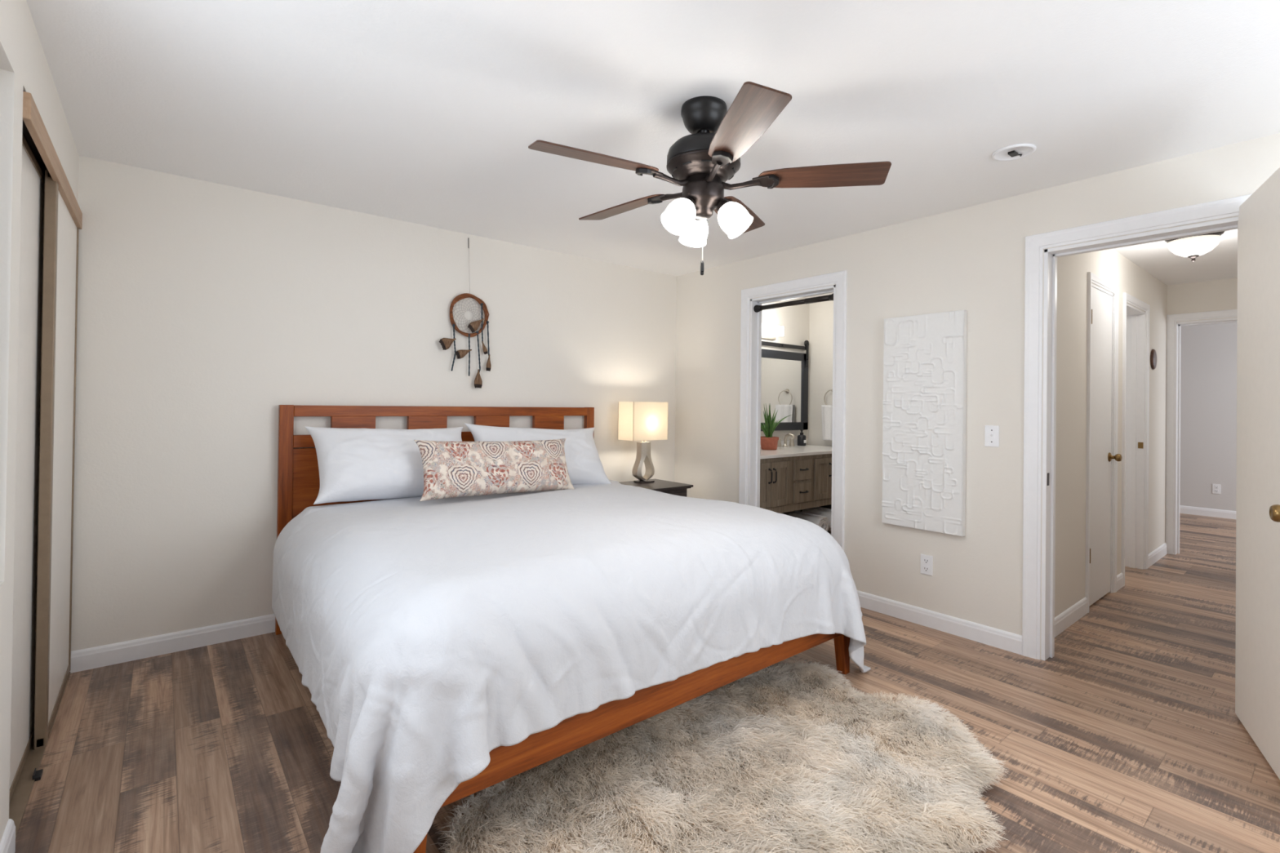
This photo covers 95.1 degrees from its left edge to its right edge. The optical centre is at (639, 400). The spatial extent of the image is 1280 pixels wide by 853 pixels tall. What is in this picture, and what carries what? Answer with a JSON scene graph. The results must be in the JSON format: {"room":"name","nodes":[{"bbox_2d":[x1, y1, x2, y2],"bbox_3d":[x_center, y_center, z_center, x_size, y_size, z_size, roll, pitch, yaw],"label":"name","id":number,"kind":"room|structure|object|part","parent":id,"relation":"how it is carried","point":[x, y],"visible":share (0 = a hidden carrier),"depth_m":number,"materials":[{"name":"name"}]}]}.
{"room":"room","nodes":[
{"label":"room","id":0,"kind":"room"},
{"bbox_2d":[0,0,79,841],"bbox_3d":[-1.211,0.064,0.883,0.120,2.440,4.760,1,-1,-39],"label":"wall","id":1,"kind":"structure","parent":0,"point":[24,65],"depth_m":1.59,"materials":[{"name":"beige paint"}]},
{"bbox_2d":[0,818,15,852],"bbox_3d":[-0.763,1.238,0.415,0.014,0.098,3.222,1,-1,-39],"label":"baseboard","id":2,"kind":"structure","parent":1,"relation":"attached to","point":[7,843],"depth_m":1.62,"materials":[{"name":"white paint"}]},
{"bbox_2d":[8,133,44,804],"bbox_3d":[-2.053,0.213,1.933,0.030,2.124,0.750,1,-1,-39],"label":"door","id":3,"kind":"structure","parent":1,"relation":"in","point":[33,179],"depth_m":2.02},
{"bbox_2d":[8,89,82,838],"bbox_3d":[-2.261,0.188,2.185,0.126,2.185,1.415,1,-1,-39],"label":"trim","id":4,"kind":"structure","parent":1,"relation":"attached to","point":[34,131],"depth_m":1.97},
{"bbox_2d":[33,169,79,750],"bbox_3d":[-2.428,0.212,2.450,0.032,2.124,0.777,1,-1,-39],"label":"door","id":5,"kind":"structure","parent":1,"relation":"in","point":[61,234],"depth_m":2.30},
{"bbox_2d":[71,155,676,651],"bbox_3d":[-1.177,0.087,4.076,3.975,2.440,0.140,1,-1,-39],"label":"wall","id":6,"kind":"structure","parent":0,"point":[206,308],"depth_m":3.21,"materials":[{"name":"beige paint"}]},
{"bbox_2d":[69,613,275,673],"bbox_3d":[-1.189,1.257,3.970,3.855,0.098,0.014,1,-1,-39],"label":"baseboard","id":7,"kind":"structure","parent":6,"relation":"attached to","point":[82,660],"depth_m":2.98,"materials":[{"name":"white paint"}]},
{"bbox_2d":[439,241,491,388],"bbox_3d":[-1.176,-0.596,3.946,0.368,1.024,0.056,1,-1,-39],"label":"dreamcatcher","id":8,"kind":"object","parent":6,"relation":"hanging from","point":[446,343],"visible":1,"depth_m":3.96,"materials":[{"name":"brown wood"}]},
{"bbox_3d":[-1.238,-0.352,3.888,0.032,0.314,0.020,1,-1,-39],"label":"cord","id":9,"kind":"part","parent":8,"relation":"part of","materials":[{"name":"fabric"}]},
{"bbox_3d":[-1.157,-0.309,3.954,0.020,0.287,0.020,1,-1,-39],"label":"cord","id":10,"kind":"part","parent":8,"relation":"part of","materials":[{"name":"fabric"}]},
{"bbox_3d":[-1.105,-0.318,3.997,0.036,0.312,0.020,1,-1,-39],"label":"cord","id":11,"kind":"part","parent":8,"relation":"part of","materials":[{"name":"black fabric"}]},
{"bbox_3d":[-1.085,-0.531,4.013,0.024,0.278,0.020,1,-1,-39],"label":"cord","id":12,"kind":"part","parent":8,"relation":"part of","materials":[{"name":"black fabric"}]},
{"bbox_3d":[-1.047,-0.391,4.044,0.038,0.320,0.020,1,-1,-39],"label":"cord","id":13,"kind":"part","parent":8,"relation":"part of","materials":[{"name":"fabric"}]},
{"bbox_2d":[14,513,1279,852],"bbox_3d":[2.639,1.401,3.752,12.600,0.100,6.000,1,-1,-39],"label":"floor","id":14,"kind":"structure","parent":0,"point":[1131,738],"depth_m":2.29,"materials":[{"name":"brown wood"}]},
{"bbox_2d":[31,768,43,781],"bbox_3d":[-2.050,1.271,1.993,0.020,0.022,0.055,1,-1,-39],"label":"guide","id":15,"kind":"object","parent":14,"relation":"on","point":[37,775],"visible":1,"depth_m":1.99,"materials":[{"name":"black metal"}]},
{"bbox_2d":[275,404,849,852],"bbox_3d":[-0.495,0.674,3.057,2.108,1.268,2.243,1,-1,-39],"label":"bed","id":16,"kind":"object","parent":14,"relation":"on","point":[298,472],"visible":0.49,"depth_m":2.64,"materials":[{"name":"brown wood"}]},
{"bbox_3d":[-1.981,0.657,3.263,0.068,1.268,0.042,1,-1,-39],"label":"headboard post","id":17,"kind":"part","parent":16,"relation":"part of","materials":[{"name":"brown wood"}]},
{"bbox_3d":[-1.194,0.670,3.912,1.972,0.772,0.022,1,-1,-39],"label":"headboard","id":18,"kind":"part","parent":16,"relation":"part of","materials":[{"name":"brown wood"}]},
{"bbox_3d":[-1.187,0.243,3.912,1.972,0.070,0.042,1,-1,-39],"label":"rail","id":19,"kind":"part","parent":16,"relation":"part of","materials":[{"name":"brown wood"}]},
{"bbox_3d":[-0.601,1.121,1.568,0.070,0.350,0.070,1,-1,-39],"label":"leg","id":20,"kind":"part","parent":16,"relation":"part of","materials":[{"name":"brown wood"}]},
{"bbox_3d":[-1.185,0.071,3.913,1.972,0.063,0.042,1,-1,-39],"label":"rail","id":21,"kind":"part","parent":16,"relation":"part of","materials":[{"name":"brown wood"}]},
{"bbox_2d":[271,480,871,852],"bbox_3d":[-0.323,0.907,2.880,2.518,0.781,2.045,1,-1,-39],"label":"duvet","id":22,"kind":"object","parent":16,"relation":"on","point":[426,638],"visible":0.96,"depth_m":1.97,"materials":[{"name":"white fabric"}]},
{"bbox_2d":[304,426,462,504],"bbox_3d":[-1.387,0.355,3.359,0.913,0.416,0.377,1,-1,-39],"label":"pillow","id":23,"kind":"object","parent":22,"relation":"on","point":[355,464],"visible":0.74,"depth_m":3.17,"materials":[{"name":"white fabric"}]},
{"bbox_2d":[413,438,574,501],"bbox_3d":[-0.818,0.389,3.443,0.976,0.337,0.209,1,-1,-39],"label":"lumbar pillow","id":24,"kind":"object","parent":22,"relation":"on","point":[451,469],"visible":1,"depth_m":3.34,"materials":[{"name":"fabric"}]},
{"bbox_2d":[464,422,611,484],"bbox_3d":[-0.654,0.371,3.941,1.016,0.438,0.348,1,-1,-39],"label":"pillow","id":25,"kind":"object","parent":22,"relation":"on","point":[584,464],"visible":0.47,"depth_m":3.96,"materials":[{"name":"white fabric"}]},
{"bbox_3d":[-0.403,0.686,4.555,0.068,1.268,0.042,1,-1,-39],"label":"headboard post","id":26,"kind":"part","parent":16,"relation":"part of","materials":[{"name":"brown wood"}]},
{"bbox_3d":[0.197,1.041,2.203,2.008,0.150,0.028,1,-1,-39],"label":"foot rail","id":27,"kind":"part","parent":16,"relation":"part of","materials":[{"name":"brown wood"}]},
{"bbox_3d":[0.975,1.150,2.857,0.070,0.350,0.070,1,-1,-39],"label":"leg","id":28,"kind":"part","parent":16,"relation":"part of","materials":[{"name":"brown wood"}]},
{"bbox_2d":[619,479,693,497],"bbox_3d":[0.092,0.986,4.537,0.450,0.680,0.457,1,-1,-39],"label":"nightstand","id":29,"kind":"object","parent":14,"relation":"on","point":[662,486],"visible":0.1,"depth_m":4.46,"materials":[{"name":"brown wood"}]},
{"bbox_2d":[617,401,668,483],"bbox_3d":[0.024,0.328,4.640,0.356,0.635,0.195,1,-1,-39],"label":"table lamp","id":30,"kind":"object","parent":29,"relation":"on","point":[645,421],"visible":1,"depth_m":4.57,"materials":[{"name":"beige fabric"}]},
{"bbox_3d":[0.026,0.160,4.642,0.354,0.299,0.193,1,-1,-39],"label":"lamp shade","id":31,"kind":"part","parent":30,"relation":"part of","materials":[{"name":"beige fabric"}]},
{"bbox_3d":[0.032,0.640,4.638,0.135,0.012,0.100,1,-1,-39],"label":"plate","id":32,"kind":"part","parent":30,"relation":"part of","materials":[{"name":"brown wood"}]},
{"bbox_3d":[0.220,0.796,4.386,0.330,0.200,0.018,1,-1,-39],"label":"drawer","id":33,"kind":"part","parent":29,"relation":"part of","materials":[{"name":"brown wood"}]},
{"bbox_2d":[431,659,1008,852],"bbox_3d":[0.430,1.304,1.830,2.089,0.012,1.516,1,-1,-39],"label":"sheepskin rug","id":34,"kind":"object","parent":14,"relation":"on","point":[793,759],"visible":0.95,"depth_m":1.93,"materials":[{"name":"fur"}]},
{"bbox_2d":[760,453,831,534],"bbox_3d":[1.324,0.913,5.387,1.540,0.868,0.670,1,-1,-39],"label":"bathroom vanity","id":35,"kind":"object","parent":14,"relation":"on","point":[793,483],"visible":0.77,"depth_m":5.01,"materials":[{"name":"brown wood"}]},
{"bbox_3d":[1.000,0.690,4.742,0.167,0.367,0.016,1,-1,-39],"label":"vanity door","id":36,"kind":"part","parent":35,"relation":"part of","materials":[{"name":"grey wood"}]},
{"bbox_3d":[1.061,0.616,4.764,0.018,0.128,0.039,1,-1,-39],"label":"pull handle","id":37,"kind":"part","parent":35,"relation":"part of","materials":[{"name":"black metal"}]},
{"bbox_3d":[1.106,0.617,4.801,0.018,0.128,0.039,1,-1,-39],"label":"pull handle","id":38,"kind":"part","parent":35,"relation":"part of","materials":[{"name":"black metal"}]},
{"bbox_3d":[1.171,0.693,4.882,0.262,0.367,0.016,1,-1,-39],"label":"vanity door","id":39,"kind":"part","parent":35,"relation":"part of","materials":[{"name":"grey wood"}]},
{"bbox_2d":[760,440,831,458],"bbox_3d":[1.324,0.438,5.404,1.572,0.082,0.647,1,-1,-39],"label":"countertop","id":40,"kind":"structure","parent":35,"relation":"on","point":[807,450],"depth_m":5.25,"materials":[{"name":"white stone"}]},
{"bbox_2d":[760,403,794,449],"bbox_3d":[1.223,0.237,5.457,0.478,0.427,0.261,1,-1,-39],"label":"aloe","id":41,"kind":"object","parent":40,"relation":"on","point":[767,442],"visible":0.91,"depth_m":5.35,"materials":[{"name":"plant"}]},
{"bbox_2d":[760,436,778,449],"bbox_3d":[1.188,0.392,5.391,0.180,0.116,0.180,1,-1,-39],"label":"plant pot","id":42,"kind":"object","parent":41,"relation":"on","point":[766,442],"depth_m":5.32,"materials":[{"name":"ceramic"}]},
{"bbox_2d":[777,433,796,447],"bbox_3d":[1.471,0.388,5.779,0.310,0.136,0.148,1,-1,-39],"label":"faucet","id":43,"kind":"object","parent":40,"relation":"on","point":[791,440],"visible":0.87,"depth_m":5.80,"materials":[{"name":"silver metal"}]},
{"bbox_3d":[1.354,0.406,5.740,0.080,0.096,0.060,1,-1,-39],"label":"tap handle","id":44,"kind":"part","parent":43,"relation":"part of","materials":[{"name":"silver metal"}]},
{"bbox_3d":[1.472,0.388,5.778,0.056,0.136,0.146,1,-1,-39],"label":"spout","id":45,"kind":"part","parent":43,"relation":"part of","materials":[{"name":"silver metal"}]},
{"bbox_3d":[1.532,0.410,5.886,0.080,0.096,0.060,1,-1,-39],"label":"tap handle","id":46,"kind":"part","parent":43,"relation":"part of","materials":[{"name":"silver metal"}]},
{"bbox_2d":[797,429,806,445],"bbox_3d":[1.653,0.378,5.983,0.086,0.164,0.088,1,-1,-39],"label":"soap dispenser","id":47,"kind":"object","parent":40,"relation":"on","point":[802,441],"visible":1,"depth_m":5.95,"materials":[{"name":"black plastic"}]},
{"bbox_3d":[1.409,0.794,5.077,0.245,0.173,0.016,1,-1,-39],"label":"drawer","id":48,"kind":"part","parent":35,"relation":"part of","materials":[{"name":"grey wood"}]},
{"bbox_3d":[1.411,0.600,5.078,0.245,0.172,0.016,1,-1,-39],"label":"drawer","id":49,"kind":"part","parent":35,"relation":"part of","materials":[{"name":"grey wood"}]},
{"bbox_2d":[788,511,829,531],"bbox_3d":[1.541,1.123,5.385,0.172,0.176,0.340,1,-1,-39],"label":"rolled towel","id":50,"kind":"object","parent":35,"relation":"on","point":[822,522],"visible":0.44,"depth_m":5.30,"materials":[{"name":"grey fabric"}]},
{"bbox_2d":[801,506,831,531],"bbox_3d":[1.714,1.110,5.507,0.199,0.204,0.340,1,-1,-39],"label":"rolled towel","id":51,"kind":"object","parent":35,"relation":"on","point":[821,511],"visible":0.26,"depth_m":5.48,"materials":[{"name":"grey fabric"}]},
{"bbox_3d":[1.643,0.701,5.268,0.248,0.367,0.016,1,-1,-39],"label":"vanity door","id":52,"kind":"part","parent":35,"relation":"part of","materials":[{"name":"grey wood"}]},
{"bbox_2d":[819,504,831,508],"bbox_3d":[1.782,1.124,5.840,0.300,0.200,0.300,1,-1,-39],"label":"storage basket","id":53,"kind":"object","parent":35,"relation":"on","point":[829,506],"visible":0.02,"depth_m":5.71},
{"bbox_3d":[1.839,0.705,5.428,0.246,0.367,0.016,1,-1,-39],"label":"vanity door","id":54,"kind":"part","parent":35,"relation":"part of","materials":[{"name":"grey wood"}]},
{"bbox_2d":[26,0,1279,297],"bbox_3d":[2.670,-1.138,3.770,12.600,0.100,6.000,1,-1,-39],"label":"ceiling","id":55,"kind":"structure","parent":0,"point":[428,113],"depth_m":2.18,"materials":[{"name":"white paint"}]},
{"bbox_2d":[528,81,891,275],"bbox_3d":[0.209,-0.806,2.265,1.312,0.646,1.291,1,-1,-39],"label":"ceiling fan","id":56,"kind":"object","parent":55,"relation":"hanging from","point":[701,162],"visible":1,"depth_m":2.17,"materials":[{"name":"brown metal"}]},
{"bbox_3d":[-0.150,-0.848,2.051,0.473,0.007,0.140,1,12,-27],"label":"fan blade","id":57,"kind":"part","parent":56,"relation":"part of","materials":[{"name":"brown wood"}]},
{"bbox_3d":[-0.070,-0.844,2.564,0.473,0.006,0.140,0,12,45],"label":"fan blade","id":58,"kind":"part","parent":56,"relation":"part of","materials":[{"name":"brown wood"}]},
{"bbox_3d":[0.144,-0.685,2.170,0.133,0.134,0.114,1,-1,-39],"label":"lamp shade","id":59,"kind":"part","parent":56,"relation":"part of","materials":[{"name":"white glass"}]},
{"bbox_3d":[0.152,-0.693,2.177,0.044,0.044,0.043,1,-1,-39],"label":"light bulb","id":60,"kind":"part","parent":56,"relation":"part of","materials":[{"name":"white glass"}]},
{"bbox_3d":[0.182,-0.741,2.202,0.073,0.067,0.064,1,-1,-39],"label":"light arm","id":61,"kind":"part","parent":56,"relation":"part of","materials":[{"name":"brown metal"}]},
{"bbox_3d":[0.221,-0.683,2.378,0.124,0.134,0.131,1,-1,-39],"label":"lamp shade","id":62,"kind":"part","parent":56,"relation":"part of","materials":[{"name":"white glass"}]},
{"bbox_3d":[0.240,-0.618,2.248,0.003,0.174,0.010,1,0,-4],"label":"pull chain","id":63,"kind":"part","parent":56,"relation":"part of","materials":[{"name":"silver metal"}]},
{"bbox_3d":[0.319,-0.739,2.228,0.063,0.067,0.072,1,-1,-39],"label":"light arm","id":64,"kind":"part","parent":56,"relation":"part of","materials":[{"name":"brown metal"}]},
{"bbox_3d":[0.362,-0.682,2.209,0.124,0.134,0.131,1,-1,-39],"label":"lamp shade","id":65,"kind":"part","parent":56,"relation":"part of","materials":[{"name":"white glass"}]},
{"bbox_3d":[0.442,-0.837,2.647,0.140,0.006,0.473,-13,-7,26],"label":"fan blade","id":66,"kind":"part","parent":56,"relation":"part of","materials":[{"name":"brown wood"}]},
{"bbox_3d":[0.314,-0.844,1.817,0.140,0.006,0.473,13,-2,-9],"label":"fan blade","id":67,"kind":"part","parent":56,"relation":"part of","materials":[{"name":"brown wood"}]},
{"bbox_3d":[0.679,-0.837,2.185,0.473,0.006,0.140,1,-13,9],"label":"fan blade","id":68,"kind":"part","parent":56,"relation":"part of","materials":[{"name":"brown wood"}]},
{"bbox_2d":[991,143,1036,160],"bbox_3d":[1.665,-1.102,2.609,0.168,0.014,0.168,1,-1,-39],"label":"smoke detector","id":69,"kind":"object","parent":55,"relation":"attached to","point":[1014,152],"visible":1,"depth_m":2.60,"materials":[{"name":"white plastic"}]},
{"bbox_2d":[1164,231,1224,262],"bbox_3d":[3.568,-0.985,3.774,0.286,0.184,0.286,1,-1,-39],"label":"ceiling light","id":70,"kind":"object","parent":55,"relation":"attached to","point":[1193,246],"visible":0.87,"depth_m":3.71,"materials":[{"name":"white glass"}]},
{"bbox_3d":[3.568,-0.981,3.774,0.260,0.101,0.260,1,-1,-39],"label":"lamp shade","id":71,"kind":"part","parent":70,"relation":"part of","materials":[{"name":"white glass"}]},
{"bbox_2d":[760,297,809,515],"bbox_3d":[1.133,0.127,5.772,1.750,2.440,0.160,1,-1,-39],"label":"wall","id":72,"kind":"structure","parent":0,"point":[794,319],"depth_m":5.99,"materials":[{"name":"paint"}]},
{"bbox_2d":[761,323,783,340],"bbox_3d":[1.164,-0.669,5.617,0.560,0.130,0.115,1,-1,-39],"label":"vanity light","id":73,"kind":"object","parent":72,"relation":"attached to","point":[769,330],"visible":0.48,"depth_m":5.67,"materials":[{"name":"white glass"}]},
{"bbox_2d":[760,340,808,431],"bbox_3d":[1.294,-0.171,5.759,1.215,0.936,0.061,1,-1,-39],"label":"wall mirror","id":74,"kind":"object","parent":72,"relation":"attached to","point":[784,375],"visible":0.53,"depth_m":5.92,"materials":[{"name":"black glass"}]},
{"bbox_3d":[1.288,-0.554,5.763,1.200,0.038,0.045,1,-1,-39],"label":"rail","id":75,"kind":"part","parent":74,"relation":"part of","materials":[{"name":"black metal"}]},
{"bbox_2d":[781,440,797,445],"bbox_3d":[1.125,0.423,5.647,1.572,0.055,0.019,1,-1,-39],"label":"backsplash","id":76,"kind":"structure","parent":72,"relation":"attached to","point":[788,441],"depth_m":5.94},
{"bbox_2d":[808,300,833,446],"bbox_3d":[2.600,0.141,5.281,0.100,2.440,2.457,1,-1,-39],"label":"wall","id":77,"kind":"structure","parent":0,"point":[821,313],"depth_m":6.10,"materials":[{"name":"paint"}]},
{"bbox_2d":[821,404,832,440],"bbox_3d":[1.941,0.224,5.933,0.050,0.358,0.226,1,-1,-39],"label":"hand towel","id":78,"kind":"object","parent":77,"relation":"attached to","point":[826,410],"visible":0.48,"depth_m":5.95,"materials":[{"name":"white fabric"}]},
{"bbox_2d":[823,389,832,404],"bbox_3d":[1.961,-0.028,5.950,0.047,0.200,0.184,1,-1,-39],"label":"towel ring","id":79,"kind":"object","parent":77,"relation":"attached to","point":[830,389],"visible":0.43,"depth_m":5.99,"materials":[{"name":"silver metal"}]},
{"bbox_2d":[674,133,1279,659],"bbox_3d":[1.865,0.119,3.399,0.120,2.440,4.760,1,-1,-39],"label":"wall","id":80,"kind":"structure","parent":0,"point":[971,260],"depth_m":3.42,"materials":[{"name":"beige paint"}]},
{"bbox_2d":[738,270,847,551],"bbox_3d":[1.123,0.233,4.293,0.138,2.207,0.911,1,-1,-39],"label":"trim","id":81,"kind":"structure","parent":80,"relation":"attached to","point":[750,357],"depth_m":4.38,"materials":[{"name":"white paint"}]},
{"bbox_2d":[753,293,833,312],"bbox_3d":[1.129,-0.716,4.295,0.058,0.058,0.711,1,-1,-39],"label":"tension rod","id":82,"kind":"object","parent":80,"relation":"attached to","point":[757,308],"visible":0.79,"depth_m":4.27,"materials":[{"name":"brown metal"}]},
{"bbox_2d":[881,310,967,537],"bbox_3d":[1.679,0.127,3.486,0.056,1.278,0.475,1,-1,-39],"label":"wall art","id":83,"kind":"object","parent":80,"relation":"attached to","point":[924,419],"visible":1,"depth_m":3.45,"materials":[{"name":"white paint"}]},
{"bbox_2d":[920,554,933,576],"bbox_3d":[1.702,0.976,3.479,0.009,0.116,0.072,1,-1,-39],"label":"wall outlet","id":84,"kind":"object","parent":80,"relation":"attached to","point":[926,561],"visible":1,"depth_m":3.48,"materials":[{"name":"white plastic"}]},
{"bbox_2d":[923,565,928,572],"bbox_3d":[1.700,1.000,3.477,0.004,0.032,0.036,1,-1,-39],"label":"socket","id":85,"kind":"object","parent":84,"relation":"attached to","point":[926,568],"depth_m":3.48,"materials":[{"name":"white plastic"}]},
{"bbox_2d":[923,557,929,564],"bbox_3d":[1.700,0.952,3.477,0.004,0.032,0.036,1,-1,-39],"label":"socket","id":86,"kind":"object","parent":84,"relation":"attached to","point":[926,560],"depth_m":3.48,"materials":[{"name":"white plastic"}]},
{"bbox_2d":[857,590,1022,654],"bbox_3d":[1.761,1.289,3.395,0.014,0.098,4.640,1,-1,-39],"label":"baseboard","id":87,"kind":"structure","parent":80,"relation":"attached to","point":[996,637],"depth_m":3.39,"materials":[{"name":"white paint"}]},
{"bbox_2d":[984,425,999,447],"bbox_3d":[1.928,0.195,3.212,0.018,0.116,0.072,1,-1,-39],"label":"light switch","id":88,"kind":"object","parent":80,"relation":"attached to","point":[991,433],"visible":1,"depth_m":3.21,"materials":[{"name":"white plastic"}]},
{"bbox_2d":[1022,194,1251,661],"bbox_3d":[2.367,0.238,2.784,0.154,2.207,0.906,1,-1,-39],"label":"trim","id":89,"kind":"structure","parent":80,"relation":"attached to","point":[1035,244],"depth_m":3.04,"materials":[{"name":"white paint"}]},
{"bbox_3d":[2.115,0.407,3.033,0.026,0.065,0.004,1,-1,-39],"label":"strike plate","id":90,"kind":"part","parent":89,"relation":"part of","materials":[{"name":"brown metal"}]},
{"bbox_2d":[1235,167,1279,779],"bbox_3d":[2.304,0.248,2.172,0.104,2.153,0.800,0,0,34],"label":"door","id":91,"kind":"structure","parent":80,"relation":"in","point":[1257,652],"depth_m":2.24,"materials":[{"name":"beige paint"}]},
{"bbox_3d":[2.107,0.370,1.911,0.069,0.066,0.066,0,0,34],"label":"knob","id":92,"kind":"part","parent":91,"relation":"part of","materials":[{"name":"gold metal"}]},
{"bbox_2d":[1054,248,1167,617],"bbox_3d":[3.431,0.145,4.296,3.440,2.440,0.120,1,-1,-39],"label":"wall","id":93,"kind":"structure","parent":0,"point":[1108,264],"depth_m":3.69,"materials":[{"name":"beige paint"}]},
{"bbox_2d":[1084,271,1119,613],"bbox_3d":[3.107,0.269,4.007,0.703,2.179,0.117,1,-1,-39],"label":"trim","id":94,"kind":"structure","parent":93,"relation":"attached to","point":[1093,278],"depth_m":4.15,"materials":[{"name":"white paint"}]},
{"bbox_2d":[1088,286,1121,606],"bbox_3d":[3.138,0.301,3.963,0.561,2.092,0.105,1,-1,-39],"label":"door","id":95,"kind":"structure","parent":93,"relation":"in","point":[1101,456],"depth_m":3.98,"materials":[{"name":"white paint"}]},
{"bbox_3d":[3.319,0.397,4.088,0.066,0.066,0.069,1,-1,-39],"label":"knob","id":96,"kind":"part","parent":95,"relation":"part of","materials":[{"name":"gold metal"}]},
{"bbox_2d":[1054,542,1167,637],"bbox_3d":[3.490,1.316,4.261,3.360,0.098,0.014,1,-1,-39],"label":"baseboard","id":97,"kind":"structure","parent":93,"relation":"attached to","point":[1066,619],"depth_m":3.63,"materials":[{"name":"white paint"}]},
{"bbox_2d":[1121,292,1150,586],"bbox_3d":[3.837,0.289,4.618,0.792,2.166,0.138,1,-1,-39],"label":"door","id":98,"kind":"structure","parent":93,"relation":"attached to","point":[1135,327],"depth_m":4.80,"materials":[{"name":"white paint"}]},
{"bbox_3d":[4.098,0.366,4.792,0.004,0.050,0.033,1,-1,-39],"label":"strike plate","id":99,"kind":"part","parent":98,"relation":"part of","materials":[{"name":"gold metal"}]},
{"bbox_2d":[1150,348,1156,369],"bbox_3d":[4.350,-0.350,4.953,0.176,0.175,0.024,1,-1,-39],"label":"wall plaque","id":100,"kind":"object","parent":93,"relation":"attached to","point":[1153,355],"visible":1,"depth_m":4.92,"materials":[{"name":"brown wood"}]},
{"bbox_2d":[1167,277,1237,321],"bbox_3d":[4.915,0.170,5.286,0.110,2.440,5.100,1,-1,-39],"label":"wall","id":101,"kind":"structure","parent":0,"point":[1222,294],"depth_m":5.16,"materials":[{"name":"beige paint"}]},
{"bbox_2d":[1165,309,1237,555],"bbox_3d":[5.143,0.305,4.991,0.128,2.170,0.973,1,-1,-39],"label":"trim","id":102,"kind":"structure","parent":101,"relation":"attached to","point":[1174,323],"depth_m":5.30,"materials":[{"name":"white paint"}]},
{"bbox_2d":[1179,322,1237,511],"bbox_3d":[6.099,0.191,6.255,2.950,2.440,5.100,1,-1,-39],"label":"wall","id":103,"kind":"structure","parent":0,"point":[1208,352],"depth_m":7.25,"materials":[{"name":"grey paint"}]},
{"bbox_2d":[1179,505,1235,519],"bbox_3d":[7.128,1.380,7.100,0.014,0.098,4.700,1,-1,-39],"label":"baseboard","id":104,"kind":"structure","parent":103,"relation":"attached to","point":[1229,514],"depth_m":7.23,"materials":[{"name":"white paint"}]},
{"bbox_2d":[1212,484,1220,493],"bbox_3d":[7.070,1.084,7.181,0.009,0.116,0.072,1,-1,-39],"label":"wall outlet","id":105,"kind":"object","parent":103,"relation":"attached to","point":[1215,487],"visible":1,"depth_m":7.18,"materials":[{"name":"white plastic"}]}
]}

